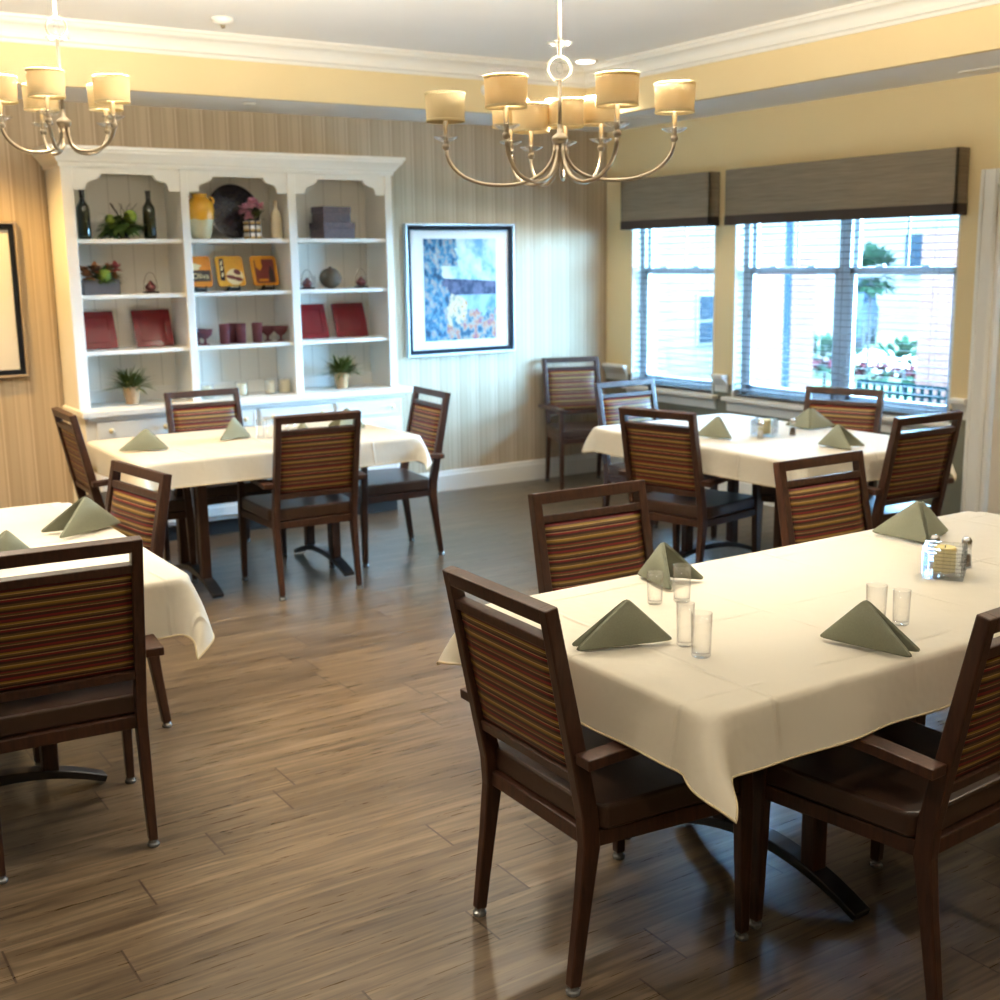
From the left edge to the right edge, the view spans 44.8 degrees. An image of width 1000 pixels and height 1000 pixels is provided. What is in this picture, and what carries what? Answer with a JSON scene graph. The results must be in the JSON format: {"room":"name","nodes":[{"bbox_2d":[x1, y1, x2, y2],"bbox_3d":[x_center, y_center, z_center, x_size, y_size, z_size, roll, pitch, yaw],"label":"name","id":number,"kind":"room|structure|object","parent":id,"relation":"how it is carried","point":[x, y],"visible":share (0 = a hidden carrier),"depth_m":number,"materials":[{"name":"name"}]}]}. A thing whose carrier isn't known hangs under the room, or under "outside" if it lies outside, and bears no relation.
{"room":"care facility","nodes":[
{"label":"care facility","id":0,"kind":"room"},
{"bbox_2d":[0,42,585,113],"bbox_3d":[-2.555,-2.379,6.423,7.590,0.330,0.040,-8,13,-32],"label":"tray ceiling side","id":1,"kind":"structure","parent":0,"point":[157,73],"depth_m":7.10,"materials":[{"name":"beige paint"}]},
{"bbox_2d":[0,12,585,87],"bbox_3d":[-2.516,-2.467,6.341,7.510,0.128,0.110,-8,13,-32],"label":"trim","id":2,"kind":"structure","parent":1,"relation":"attached to","point":[14,27],"depth_m":7.07,"materials":[{"name":"white paint"}]},
{"bbox_2d":[0,99,606,508],"bbox_3d":[-2.986,-1.234,7.209,9.360,3.070,0.160,-8,13,-32],"label":"wall","id":3,"kind":"structure","parent":0,"point":[494,416],"depth_m":8.68,"materials":[{"name":"paint"}]},
{"bbox_2d":[0,221,29,378],"bbox_3d":[-3.231,-1.133,6.945,0.945,0.910,0.036,-8,13,-32],"label":"framed picture","id":4,"kind":"object","parent":3,"relation":"attached to","point":[14,363],"visible":1,"depth_m":7.17},
{"bbox_2d":[403,223,515,357],"bbox_3d":[-0.282,-1.532,8.831,0.922,0.937,0.036,-8,13,-32],"label":"framed picture","id":5,"kind":"object","parent":3,"relation":"attached to","point":[459,279],"visible":1,"depth_m":8.82,"materials":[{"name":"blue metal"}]},
{"bbox_2d":[423,239,496,341],"bbox_3d":[-0.285,-1.533,8.836,0.612,0.727,0.002,-8,13,-32],"label":"art print","id":6,"kind":"object","parent":5,"relation":"attached to","point":[460,275],"depth_m":8.83},
{"bbox_2d":[420,452,602,491],"bbox_3d":[-2.902,0.207,7.429,9.000,0.155,0.016,-8,13,-32],"label":"baseboard","id":7,"kind":"structure","parent":3,"relation":"attached to","point":[479,476],"depth_m":9.33,"materials":[{"name":"white paint"}]},
{"bbox_2d":[0,0,864,65],"bbox_3d":[-0.047,-1.860,2.506,9.200,0.100,10.800,-8,13,-32],"label":"ceiling","id":8,"kind":"structure","parent":0,"point":[601,30],"depth_m":6.58,"materials":[{"name":"white paint"}]},
{"bbox_2d":[0,0,130,155],"bbox_3d":[-1.597,-1.690,4.316,0.518,0.890,0.505,-8,13,-32],"label":"chandelier","id":9,"kind":"object","parent":8,"relation":"hanging from","point":[42,91],"visible":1,"depth_m":4.29,"materials":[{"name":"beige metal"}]},
{"bbox_2d":[425,0,695,187],"bbox_3d":[0.182,-1.523,3.781,0.747,1.059,0.830,-8,13,-32],"label":"chandelier","id":10,"kind":"object","parent":8,"relation":"hanging from","point":[505,93],"visible":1,"depth_m":3.81,"materials":[{"name":"fabric"}]},
{"bbox_2d":[0,471,999,999],"bbox_3d":[-0.011,1.167,3.075,9.360,0.120,10.960,-8,13,-32],"label":"floor","id":11,"kind":"structure","parent":0,"point":[317,776],"depth_m":3.49,"materials":[{"name":"brown wood"}]},
{"bbox_2d":[0,743,107,785],"bbox_3d":[-1.783,0.551,4.051,1.064,0.745,1.449,-8,13,-32],"label":"dining table","id":12,"kind":"object","parent":11,"relation":"on","point":[49,768],"visible":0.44,"depth_m":3.90,"materials":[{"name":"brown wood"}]},
{"bbox_2d":[0,502,214,659],"bbox_3d":[-1.787,0.288,3.999,1.182,0.222,1.746,-8,13,-32],"label":"tablecloth","id":13,"kind":"object","parent":12,"relation":"on","point":[173,606],"visible":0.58,"depth_m":3.72,"materials":[{"name":"beige fabric"}]},
{"bbox_2d":[0,530,29,551],"bbox_3d":[-1.556,0.147,3.821,0.197,0.104,0.116,-8,13,-32],"label":"folded napkin","id":14,"kind":"object","parent":13,"relation":"on","point":[9,541],"visible":0.42,"depth_m":3.81,"materials":[{"name":"green fabric"}]},
{"bbox_2d":[41,496,119,537],"bbox_3d":[-1.459,0.052,4.259,0.271,0.119,0.150,-8,13,-32],"label":"folded napkin","id":15,"kind":"object","parent":13,"relation":"on","point":[85,515],"visible":1,"depth_m":4.27,"materials":[{"name":"green fabric"}]},
{"bbox_2d":[0,535,163,884],"bbox_3d":[-1.317,0.543,3.572,0.564,0.948,0.592,-7,13,-28],"label":"dining chair","id":16,"kind":"object","parent":11,"relation":"on","point":[75,647],"visible":1,"depth_m":3.37,"materials":[{"name":"brown wood"}]},
{"bbox_2d":[33,460,171,765],"bbox_3d":[-1.542,0.378,4.424,0.592,0.948,0.564,-10,15,-40],"label":"dining chair","id":17,"kind":"object","parent":11,"relation":"on","point":[141,511],"visible":0.37,"depth_m":4.45,"materials":[{"name":"brown wood"}]},
{"bbox_2d":[51,407,197,582],"bbox_3d":[-2.016,-0.029,6.515,0.593,0.948,0.564,-7,13,-30],"label":"dining chair","id":18,"kind":"object","parent":11,"relation":"on","point":[79,463],"visible":0.55,"depth_m":6.41,"materials":[{"name":"brown wood"}]},
{"bbox_2d":[32,144,412,540],"bbox_3d":[-1.654,-0.989,7.729,2.264,2.352,0.481,-8,13,-32],"label":"display cabinet","id":19,"kind":"object","parent":11,"relation":"on","point":[298,182],"visible":0.61,"depth_m":7.66,"materials":[{"name":"white paint"}]},
{"bbox_2d":[76,190,91,238],"bbox_3d":[-2.440,-1.672,7.100,0.075,0.285,0.075,-8,13,-32],"label":"wine bottle","id":20,"kind":"object","parent":19,"relation":"on","point":[82,208],"visible":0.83,"depth_m":7.08,"materials":[{"name":"green glass"}]},
{"bbox_2d":[83,311,118,349],"bbox_3d":[-2.459,-1.032,7.377,0.238,0.226,0.092,-8,13,-32],"label":"square plate","id":21,"kind":"object","parent":19,"relation":"on","point":[100,331],"visible":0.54,"depth_m":7.38,"materials":[{"name":"red ceramic"}]},
{"bbox_2d":[80,260,127,294],"bbox_3d":[-2.368,-1.326,7.224,0.295,0.200,0.244,-11,15,-43],"label":"flower planter","id":22,"kind":"object","parent":19,"relation":"on","point":[101,283],"visible":0.99,"depth_m":7.17,"materials":[{"name":"grey wood"}]},
{"bbox_2d":[96,203,145,238],"bbox_3d":[-2.251,-1.656,7.245,0.348,0.230,0.280,-8,13,-32],"label":"potted plant","id":23,"kind":"object","parent":19,"relation":"on","point":[115,226],"visible":0.98,"depth_m":7.19,"materials":[{"name":"green plant"}]},
{"bbox_2d":[77,239,182,243],"bbox_3d":[-2.281,-1.552,7.286,0.678,0.025,0.317,-8,13,-32],"label":"shelf","id":24,"kind":"object","parent":19,"relation":"attached to","point":[79,241],"depth_m":7.17,"materials":[{"name":"white paint"}]},
{"bbox_2d":[82,292,185,299],"bbox_3d":[-2.277,-1.236,7.349,0.678,0.025,0.317,-8,13,-32],"label":"shelf","id":25,"kind":"object","parent":19,"relation":"attached to","point":[124,295],"depth_m":7.31,"materials":[{"name":"white paint"}]},
{"bbox_2d":[86,345,188,355],"bbox_3d":[-2.272,-0.914,7.412,0.678,0.025,0.317,-8,13,-32],"label":"shelf","id":26,"kind":"object","parent":19,"relation":"attached to","point":[123,350],"depth_m":7.37,"materials":[{"name":"white paint"}]},
{"bbox_2d":[142,191,156,238],"bbox_3d":[-2.115,-1.718,7.308,0.075,0.285,0.075,-8,13,-32],"label":"wine bottle","id":27,"kind":"object","parent":19,"relation":"on","point":[148,211],"visible":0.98,"depth_m":7.29,"materials":[{"name":"green glass"}]},
{"bbox_2d":[131,309,174,346],"bbox_3d":[-2.166,-1.073,7.564,0.238,0.226,0.092,-8,13,-32],"label":"square plate","id":28,"kind":"object","parent":19,"relation":"on","point":[152,328],"visible":1,"depth_m":7.56,"materials":[{"name":"red ceramic"}]},
{"bbox_2d":[188,193,213,238],"bbox_3d":[-1.847,-1.747,7.469,0.173,0.272,0.173,-2,11,-5],"label":"jar","id":29,"kind":"object","parent":19,"relation":"on","point":[201,209],"visible":0.83,"depth_m":7.41,"materials":[{"name":"yellow ceramic"}]},
{"bbox_2d":[192,256,212,286],"bbox_3d":[-1.896,-1.427,7.584,0.186,0.191,0.057,-8,13,-32],"label":"decorative plate","id":30,"kind":"object","parent":19,"relation":"on","point":[202,274],"visible":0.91,"depth_m":7.59,"materials":[{"name":"ceramic"}]},
{"bbox_2d":[214,256,245,286],"bbox_3d":[-1.714,-1.453,7.701,0.186,0.191,0.058,-9,14,-34],"label":"decorative plate","id":31,"kind":"object","parent":19,"relation":"on","point":[229,269],"visible":1,"depth_m":7.69,"materials":[{"name":"yellow ceramic"}]},
{"bbox_2d":[209,184,259,237],"bbox_3d":[-1.692,-1.835,7.707,0.344,0.339,0.084,-8,13,-32],"label":"tray","id":32,"kind":"object","parent":19,"relation":"on","point":[228,198],"visible":0.61,"depth_m":7.69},
{"bbox_2d":[62,383,412,418],"bbox_3d":[-1.631,-0.652,7.810,2.195,0.042,0.477,-8,13,-32],"label":"countertop","id":33,"kind":"structure","parent":19,"relation":"on","point":[147,406],"depth_m":7.68,"materials":[{"name":"white paint"}]},
{"bbox_2d":[95,366,158,404],"bbox_3d":[-2.262,-0.701,7.394,0.414,0.232,0.456,-1,11,-3],"label":"potted plant","id":34,"kind":"object","parent":33,"relation":"on","point":[130,384],"visible":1,"depth_m":7.36,"materials":[{"name":"plant"}]},
{"bbox_2d":[315,353,365,388],"bbox_3d":[-1.068,-0.866,8.142,0.456,0.232,0.414,3,12,17],"label":"potted plant","id":35,"kind":"object","parent":33,"relation":"on","point":[340,371],"visible":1,"depth_m":8.12,"materials":[{"name":"green plant"}]},
{"bbox_2d":[191,239,288,243],"bbox_3d":[-1.698,-1.634,7.659,0.668,0.025,0.317,-8,13,-32],"label":"shelf","id":36,"kind":"object","parent":19,"relation":"attached to","point":[193,241],"depth_m":7.56,"materials":[{"name":"white paint"}]},
{"bbox_2d":[194,290,290,296],"bbox_3d":[-1.694,-1.318,7.721,0.668,0.025,0.317,-8,13,-32],"label":"shelf","id":37,"kind":"object","parent":19,"relation":"attached to","point":[210,293],"depth_m":7.67,"materials":[{"name":"white paint"}]},
{"bbox_2d":[198,339,293,350],"bbox_3d":[-1.689,-0.996,7.785,0.668,0.025,0.317,-8,13,-32],"label":"shelf","id":38,"kind":"object","parent":19,"relation":"attached to","point":[215,345],"depth_m":7.77,"materials":[{"name":"white paint"}]},
{"bbox_2d":[238,197,266,238],"bbox_3d":[-1.550,-1.781,7.639,0.218,0.266,0.171,-8,13,-32],"label":"flower vase","id":39,"kind":"object","parent":19,"relation":"on","point":[252,229],"visible":1,"depth_m":7.62,"materials":[{"name":"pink plant"}]},
{"bbox_2d":[249,256,278,285],"bbox_3d":[-1.521,-1.480,7.824,0.186,0.191,0.057,-10,14,-38],"label":"decorative plate","id":40,"kind":"object","parent":19,"relation":"on","point":[264,271],"visible":1,"depth_m":7.82,"materials":[{"name":"orange ceramic"}]},
{"bbox_2d":[270,201,282,238],"bbox_3d":[-1.430,-1.788,7.738,0.078,0.238,0.078,-8,13,-32],"label":"bottle","id":41,"kind":"object","parent":19,"relation":"on","point":[276,232],"visible":1,"depth_m":7.71,"materials":[{"name":"ceramic"}]},
{"bbox_2d":[300,304,329,338],"bbox_3d":[-1.273,-1.198,8.134,0.238,0.226,0.092,-8,13,-32],"label":"square plate","id":42,"kind":"object","parent":19,"relation":"on","point":[313,316],"visible":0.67,"depth_m":8.14,"materials":[{"name":"red ceramic"}]},
{"bbox_2d":[319,266,341,287],"bbox_3d":[-1.122,-1.474,8.026,0.145,0.145,0.147,-8,13,-32],"label":"woven ball","id":43,"kind":"object","parent":19,"relation":"on","point":[330,277],"visible":1,"depth_m":7.98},
{"bbox_2d":[309,222,354,238],"bbox_3d":[-1.109,-1.782,8.026,0.241,0.105,0.186,-9,14,-37],"label":"box","id":44,"kind":"object","parent":19,"relation":"on","point":[319,230],"visible":0.95,"depth_m":7.95,"materials":[{"name":"cardboard"}]},
{"bbox_2d":[311,206,350,222],"bbox_3d":[-1.115,-1.883,8.003,0.211,0.100,0.161,-9,14,-37],"label":"box","id":45,"kind":"object","parent":44,"relation":"on","point":[322,213],"visible":0.93,"depth_m":7.94,"materials":[{"name":"cardboard"}]},
{"bbox_2d":[297,238,384,243],"bbox_3d":[-1.115,-1.715,8.031,0.676,0.025,0.317,-8,13,-32],"label":"shelf","id":46,"kind":"object","parent":19,"relation":"attached to","point":[299,240],"depth_m":7.97,"materials":[{"name":"white paint"}]},
{"bbox_2d":[300,287,386,293],"bbox_3d":[-1.111,-1.399,8.093,0.676,0.025,0.317,-8,13,-32],"label":"shelf","id":47,"kind":"object","parent":19,"relation":"attached to","point":[318,290],"depth_m":8.05,"materials":[{"name":"white paint"}]},
{"bbox_2d":[302,335,387,344],"bbox_3d":[-1.107,-1.078,8.157,0.676,0.025,0.317,-8,13,-32],"label":"shelf","id":48,"kind":"object","parent":19,"relation":"attached to","point":[333,339],"depth_m":8.11,"materials":[{"name":"white paint"}]},
{"bbox_2d":[331,303,368,336],"bbox_3d":[-1.027,-1.232,8.291,0.238,0.226,0.092,-8,13,-32],"label":"square plate","id":49,"kind":"object","parent":19,"relation":"on","point":[349,318],"visible":1,"depth_m":8.28,"materials":[{"name":"red ceramic"}]},
{"bbox_2d":[164,388,287,564],"bbox_3d":[-1.626,-0.149,7.096,0.564,0.948,0.593,-8,13,-31],"label":"dining chair","id":50,"kind":"object","parent":11,"relation":"on","point":[192,417],"visible":0.3,"depth_m":7.16,"materials":[{"name":"brown wood"}]},
{"bbox_2d":[174,485,353,597],"bbox_3d":[-1.320,0.039,6.609,1.514,0.745,0.949,-8,13,-32],"label":"dining table","id":51,"kind":"object","parent":11,"relation":"on","point":[203,572],"visible":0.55,"depth_m":6.53,"materials":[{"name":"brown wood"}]},
{"bbox_2d":[86,421,431,490],"bbox_3d":[-1.324,-0.245,6.552,1.617,0.177,1.182,-8,13,-32],"label":"tablecloth","id":52,"kind":"object","parent":51,"relation":"on","point":[196,458],"visible":0.5,"depth_m":6.21,"materials":[{"name":"beige fabric"}]},
{"bbox_2d":[119,429,168,450],"bbox_3d":[-1.797,-0.309,6.151,0.231,0.105,0.158,0,11,5],"label":"folded napkin","id":53,"kind":"object","parent":52,"relation":"on","point":[145,440],"visible":1,"depth_m":6.12,"materials":[{"name":"green fabric"}]},
{"bbox_2d":[220,417,250,440],"bbox_3d":[-1.421,-0.392,6.529,0.151,0.110,0.239,-2,11,-7],"label":"folded napkin","id":54,"kind":"object","parent":52,"relation":"on","point":[234,430],"visible":1,"depth_m":6.49,"materials":[{"name":"green fabric"}]},
{"bbox_2d":[237,410,367,600],"bbox_3d":[-1.035,-0.013,6.366,0.564,0.948,0.592,-7,13,-28],"label":"dining chair","id":55,"kind":"object","parent":11,"relation":"on","point":[312,467],"visible":0.89,"depth_m":6.16,"materials":[{"name":"brown wood"}]},
{"bbox_2d":[341,386,450,567],"bbox_3d":[-0.640,-0.158,7.073,0.592,0.948,0.564,-7,13,-27],"label":"dining chair","id":56,"kind":"object","parent":11,"relation":"on","point":[426,419],"visible":0.71,"depth_m":6.96,"materials":[{"name":"brown wood"}]},
{"bbox_2d":[538,356,601,489],"bbox_3d":[0.619,-0.584,9.139,0.564,0.948,0.592,-4,12,-15],"label":"dining chair","id":57,"kind":"object","parent":11,"relation":"on","point":[567,390],"visible":0.63,"depth_m":9.27,"materials":[{"name":"brown wood"}]},
{"bbox_2d":[528,479,653,839],"bbox_3d":[0.440,0.462,3.856,0.564,0.948,0.593,-7,13,-30],"label":"dining chair","id":58,"kind":"object","parent":11,"relation":"on","point":[594,545],"visible":0.23,"depth_m":3.97,"materials":[{"name":"brown wood"}]},
{"bbox_2d":[442,565,752,997],"bbox_3d":[0.234,0.629,3.023,0.593,0.948,0.564,-8,13,-31],"label":"dining chair","id":59,"kind":"object","parent":11,"relation":"on","point":[597,790],"visible":0.88,"depth_m":2.85,"materials":[{"name":"brown wood"}]},
{"bbox_2d":[594,378,717,541],"bbox_3d":[0.924,-0.231,7.329,0.564,0.948,0.592,-8,13,-32],"label":"dining chair","id":60,"kind":"object","parent":11,"relation":"on","point":[607,405],"visible":0.38,"depth_m":7.39,"materials":[{"name":"brown wood"}]},
{"bbox_2d":[618,406,760,563],"bbox_3d":[0.970,-0.026,6.289,0.564,0.948,0.593,9,15,42],"label":"dining chair","id":61,"kind":"object","parent":11,"relation":"on","point":[667,457],"visible":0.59,"depth_m":6.10,"materials":[{"name":"brown wood"}]},
{"bbox_2d":[679,480,781,557],"bbox_3d":[1.369,0.023,6.500,1.004,0.745,1.544,-8,13,-32],"label":"dining table","id":62,"kind":"object","parent":11,"relation":"on","point":[687,547],"visible":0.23,"depth_m":6.76,"materials":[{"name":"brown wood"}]},
{"bbox_2d":[581,413,956,487],"bbox_3d":[1.365,-0.262,6.444,1.104,0.176,1.778,-8,13,-32],"label":"tablecloth","id":63,"kind":"object","parent":62,"relation":"on","point":[744,457],"visible":0.45,"depth_m":6.00,"materials":[{"name":"beige fabric"}]},
{"bbox_2d":[699,416,731,438],"bbox_3d":[1.129,-0.382,6.300,0.121,0.109,0.205,-8,13,-32],"label":"folded napkin","id":64,"kind":"object","parent":63,"relation":"on","point":[716,428],"visible":0.98,"depth_m":6.28,"materials":[{"name":"green fabric"}]},
{"bbox_2d":[786,408,834,428],"bbox_3d":[1.697,-0.457,6.651,0.204,0.106,0.204,-8,13,-32],"label":"folded napkin","id":65,"kind":"object","parent":63,"relation":"on","point":[810,418],"visible":0.95,"depth_m":6.58,"materials":[{"name":"green fabric"}]},
{"bbox_2d":[818,424,863,449],"bbox_3d":[1.683,-0.317,5.933,0.156,0.110,0.221,-8,13,-32],"label":"folded napkin","id":66,"kind":"object","parent":63,"relation":"on","point":[838,437],"visible":1,"depth_m":5.92,"materials":[{"name":"green fabric"}]},
{"bbox_2d":[688,715,925,920],"bbox_3d":[1.092,0.609,3.551,2.179,0.745,0.944,-8,13,-32],"label":"dining table","id":67,"kind":"object","parent":11,"relation":"on","point":[809,858],"visible":0.19,"depth_m":3.21,"materials":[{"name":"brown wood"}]},
{"bbox_2d":[436,511,999,823],"bbox_3d":[1.088,0.332,3.497,2.310,0.192,1.188,-8,13,-32],"label":"tablecloth","id":68,"kind":"object","parent":67,"relation":"on","point":[746,681],"visible":0.8,"depth_m":2.90,"materials":[{"name":"beige fabric"}]},
{"bbox_2d":[572,599,671,650],"bbox_3d":[0.297,0.295,2.924,0.247,0.111,0.046,-4,11,-14],"label":"folded napkin","id":69,"kind":"object","parent":68,"relation":"on","point":[626,624],"visible":1,"depth_m":2.91,"materials":[{"name":"green fabric"}]},
{"bbox_2d":[638,542,702,589],"bbox_3d":[0.491,0.176,3.510,0.162,0.112,0.188,-8,13,-32],"label":"folded napkin","id":70,"kind":"object","parent":68,"relation":"on","point":[664,563],"visible":1,"depth_m":3.50,"materials":[{"name":"green fabric"}]},
{"bbox_2d":[820,600,919,656],"bbox_3d":[0.877,0.294,2.886,0.235,0.111,0.061,8,14,38],"label":"folded napkin","id":71,"kind":"object","parent":68,"relation":"on","point":[864,625],"visible":1,"depth_m":2.87,"materials":[{"name":"green fabric"}]},
{"bbox_2d":[872,501,947,542],"bbox_3d":[1.401,0.055,4.036,0.218,0.123,0.220,-8,13,-32],"label":"folded napkin","id":72,"kind":"object","parent":68,"relation":"on","point":[917,522],"visible":0.93,"depth_m":3.98,"materials":[{"name":"green fabric"}]},
{"bbox_2d":[933,544,956,573],"bbox_3d":[1.298,0.176,3.540,0.119,0.090,0.119,4,12,24],"label":"packets","id":73,"kind":"object","parent":68,"relation":"on","point":[944,558],"visible":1,"depth_m":3.52,"materials":[{"name":"yellow paper"}]},
{"bbox_2d":[759,386,884,550],"bbox_3d":[1.792,-0.126,6.737,0.564,0.948,0.592,8,14,36],"label":"dining chair","id":74,"kind":"object","parent":11,"relation":"on","point":[858,416],"visible":0.17,"depth_m":6.81,"materials":[{"name":"brown wood"}]},
{"bbox_2d":[773,450,872,546],"bbox_3d":[1.355,0.341,4.404,0.564,0.948,0.592,-8,13,-32],"label":"dining chair","id":75,"kind":"object","parent":11,"relation":"on","point":[831,505],"visible":0.26,"depth_m":4.51,"materials":[{"name":"brown wood"}]},
{"bbox_2d":[749,607,999,999],"bbox_3d":[1.014,0.634,2.945,0.564,0.948,0.593,-9,14,-36],"label":"dining chair","id":76,"kind":"object","parent":11,"relation":"on","point":[920,791],"visible":0.75,"depth_m":2.75,"materials":[{"name":"brown wood"}]},
{"bbox_2d":[867,410,963,528],"bbox_3d":[1.877,0.015,6.016,0.564,0.948,0.593,-7,13,-30],"label":"dining chair","id":77,"kind":"object","parent":11,"relation":"on","point":[917,464],"visible":0.47,"depth_m":5.76,"materials":[{"name":"brown wood"}]},
{"bbox_2d":[17,50,999,131],"bbox_3d":[-0.042,-1.517,2.574,9.000,0.060,10.600,-8,13,-32],"label":"ceiling","id":78,"kind":"structure","parent":0,"point":[949,68],"depth_m":7.34,"materials":[{"name":"white paint"}]},
{"bbox_2d":[586,4,999,113],"bbox_3d":[3.064,-2.126,4.740,0.040,0.330,8.955,-8,13,-32],"label":"wall","id":79,"kind":"structure","parent":0,"point":[973,31],"depth_m":6.54,"materials":[{"name":"beige paint"}]},
{"bbox_2d":[583,0,999,87],"bbox_3d":[3.000,-2.216,4.681,0.110,0.128,8.955,-8,13,-32],"label":"trim","id":80,"kind":"structure","parent":79,"relation":"attached to","point":[866,15],"depth_m":6.78,"materials":[{"name":"white paint"}]},
{"bbox_2d":[606,72,999,515],"bbox_3d":[3.807,-0.940,5.241,0.160,3.070,10.600,-8,13,-32],"label":"wall","id":81,"kind":"structure","parent":0,"point":[960,112],"depth_m":7.70,"materials":[{"name":"beige paint"}]},
{"bbox_2d":[601,363,627,379],"bbox_3d":[0.904,-1.012,9.572,0.052,0.123,0.273,-8,13,-32],"label":"trim","id":82,"kind":"structure","parent":81,"relation":"attached to","point":[612,371],"depth_m":9.55,"materials":[{"name":"white paint"}]},
{"bbox_2d":[621,226,717,408],"bbox_3d":[1.307,-1.473,8.982,0.210,1.505,1.035,-8,13,-32],"label":"window","id":83,"kind":"structure","parent":81,"relation":"in","point":[668,395],"depth_m":9.28,"materials":[{"name":"white paint"}]},
{"bbox_2d":[634,226,714,392],"bbox_3d":[1.296,-1.516,8.967,0.064,1.385,0.893,-8,13,-32],"label":"window blind","id":84,"kind":"object","parent":83,"relation":"attached to","point":[708,229],"visible":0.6,"depth_m":8.96,"materials":[{"name":"grey"}]},
{"bbox_2d":[620,171,719,229],"bbox_3d":[1.217,-2.156,8.780,0.104,0.366,0.972,-8,13,-32],"label":"window valance","id":85,"kind":"object","parent":81,"relation":"attached to","point":[690,199],"visible":0.88,"depth_m":8.67,"materials":[{"name":"grey fabric"}]},
{"bbox_2d":[610,455,773,506],"bbox_3d":[1.777,-0.059,8.448,0.016,0.155,3.343,-8,13,-32],"label":"baseboard","id":86,"kind":"structure","parent":81,"relation":"attached to","point":[744,487],"depth_m":8.56,"materials":[{"name":"white paint"}]},
{"bbox_2d":[721,215,960,432],"bbox_3d":[2.156,-1.233,7.705,0.210,1.505,1.910,-8,13,-32],"label":"window","id":87,"kind":"structure","parent":81,"relation":"in","point":[778,409],"depth_m":7.84,"materials":[{"name":"white paint"}]},
{"bbox_2d":[735,216,958,415],"bbox_3d":[2.146,-1.276,7.690,0.064,1.385,1.768,-8,13,-32],"label":"window blind","id":88,"kind":"object","parent":87,"relation":"attached to","point":[936,220],"visible":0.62,"depth_m":7.64,"materials":[{"name":"grey"}]},
{"bbox_2d":[724,147,969,224],"bbox_3d":[2.070,-1.915,7.497,0.104,0.366,1.841,-8,13,-32],"label":"window valance","id":89,"kind":"object","parent":81,"relation":"attached to","point":[933,182],"visible":1,"depth_m":7.32,"materials":[{"name":"grey fabric"}]},
{"bbox_2d":[960,168,999,514],"bbox_3d":[3.062,-0.686,6.423,0.184,2.135,1.200,-8,13,-32],"label":"door","id":90,"kind":"structure","parent":81,"relation":"in","point":[988,492],"depth_m":6.82,"materials":[{"name":"white paint"}]},
{"bbox_2d":[854,277,878,352],"bbox_3d":[6.651,-3.809,24.704,1.760,1.400,4.288,4,12,22],"label":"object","id":91,"kind":"object","parent":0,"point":[861,304],"visible":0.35,"depth_m":23.21,"materials":[{"name":"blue paint"}]},
{"bbox_3d":[0.372,-1.113,15.445,5.040,0.150,70.000,-8,13,-32],"label":"patio","id":92,"kind":"object","parent":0,"visible":0},
{"bbox_2d":[753,258,816,389],"bbox_3d":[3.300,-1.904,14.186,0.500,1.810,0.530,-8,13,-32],"label":"neighboring building","id":93,"kind":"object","parent":92,"relation":"on","point":[764,299],"visible":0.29,"depth_m":13.98,"materials":[{"name":"paint"}]},
{"bbox_2d":[781,222,793,387],"bbox_3d":[3.155,-2.504,13.257,0.065,3.350,0.065,-8,13,-32],"label":"porch post","id":94,"kind":"object","parent":92,"relation":"on","point":[788,277],"visible":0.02,"depth_m":13.31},
{"bbox_2d":[856,379,946,403],"bbox_3d":[3.185,-0.313,8.350,0.445,0.953,1.538,-8,13,-32],"label":"railing","id":95,"kind":"object","parent":92,"relation":"on","point":[858,385],"visible":0.17,"depth_m":8.43,"materials":[{"name":"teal metal"}]},
{"label":"outside","id":96,"kind":"structure","parent":0,"visible":0},
{"bbox_2d":[854,349,915,375],"bbox_3d":[2.284,-3.754,28.375,4.000,0.010,90.000,-8,13,-32],"label":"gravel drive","id":97,"kind":"structure","parent":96,"point":[872,352],"depth_m":21.93,"materials":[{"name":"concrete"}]},
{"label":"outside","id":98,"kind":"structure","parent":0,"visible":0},
{"bbox_2d":[709,333,917,400],"bbox_3d":[19.945,-6.149,39.669,54.800,0.150,90.000,-8,13,-32],"label":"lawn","id":99,"kind":"structure","parent":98,"point":[885,338],"depth_m":18.85,"materials":[{"name":"green plant"}]},
{"bbox_2d":[651,220,840,378],"bbox_3d":[1.937,-5.040,22.031,4.060,5.000,7.660,-8,13,-32],"label":"siding wing","id":100,"kind":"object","parent":99,"relation":"on","point":[686,291],"visible":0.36,"depth_m":18.54,"materials":[{"name":"white wood"}]},
{"bbox_2d":[813,332,869,386],"bbox_3d":[4.595,-1.962,17.114,1.203,0.794,1.208,-8,13,-32],"label":"shrub","id":101,"kind":"object","parent":99,"relation":"on","point":[824,343],"visible":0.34,"depth_m":17.07,"materials":[{"name":"green plant"}]},
{"bbox_2d":[813,357,915,382],"bbox_3d":[5.761,-1.921,17.915,0.984,0.270,3.762,-8,13,-32],"label":"flower bed","id":102,"kind":"object","parent":99,"relation":"on","point":[862,365],"visible":0.2,"depth_m":18.07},
{"bbox_2d":[857,241,902,379],"bbox_3d":[5.285,-2.662,17.354,0.907,2.056,0.902,-8,13,-32],"label":"tree","id":103,"kind":"object","parent":99,"relation":"on","point":[883,253],"visible":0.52,"depth_m":17.04,"materials":[{"name":"green plant"}]},
{"bbox_2d":[862,334,916,391],"bbox_3d":[5.388,-1.801,16.228,1.192,0.800,1.142,10,15,44],"label":"shrub","id":104,"kind":"object","parent":99,"relation":"on","point":[900,354],"visible":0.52,"depth_m":16.08,"materials":[{"name":"green plant"}]},
{"bbox_2d":[857,215,958,334],"bbox_3d":[12.020,-7.777,30.020,7.000,7.000,11.500,-8,13,-32],"label":"house","id":105,"kind":"structure","parent":99,"relation":"on","point":[891,304],"depth_m":28.83,"materials":[{"name":"white"}]},
{"bbox_2d":[915,230,957,403],"bbox_3d":[5.268,-2.091,14.244,0.500,2.100,0.470,-8,13,-32],"label":"brick pier","id":106,"kind":"structure","parent":99,"relation":"on","point":[944,280],"depth_m":14.08,"materials":[{"name":"brick"}]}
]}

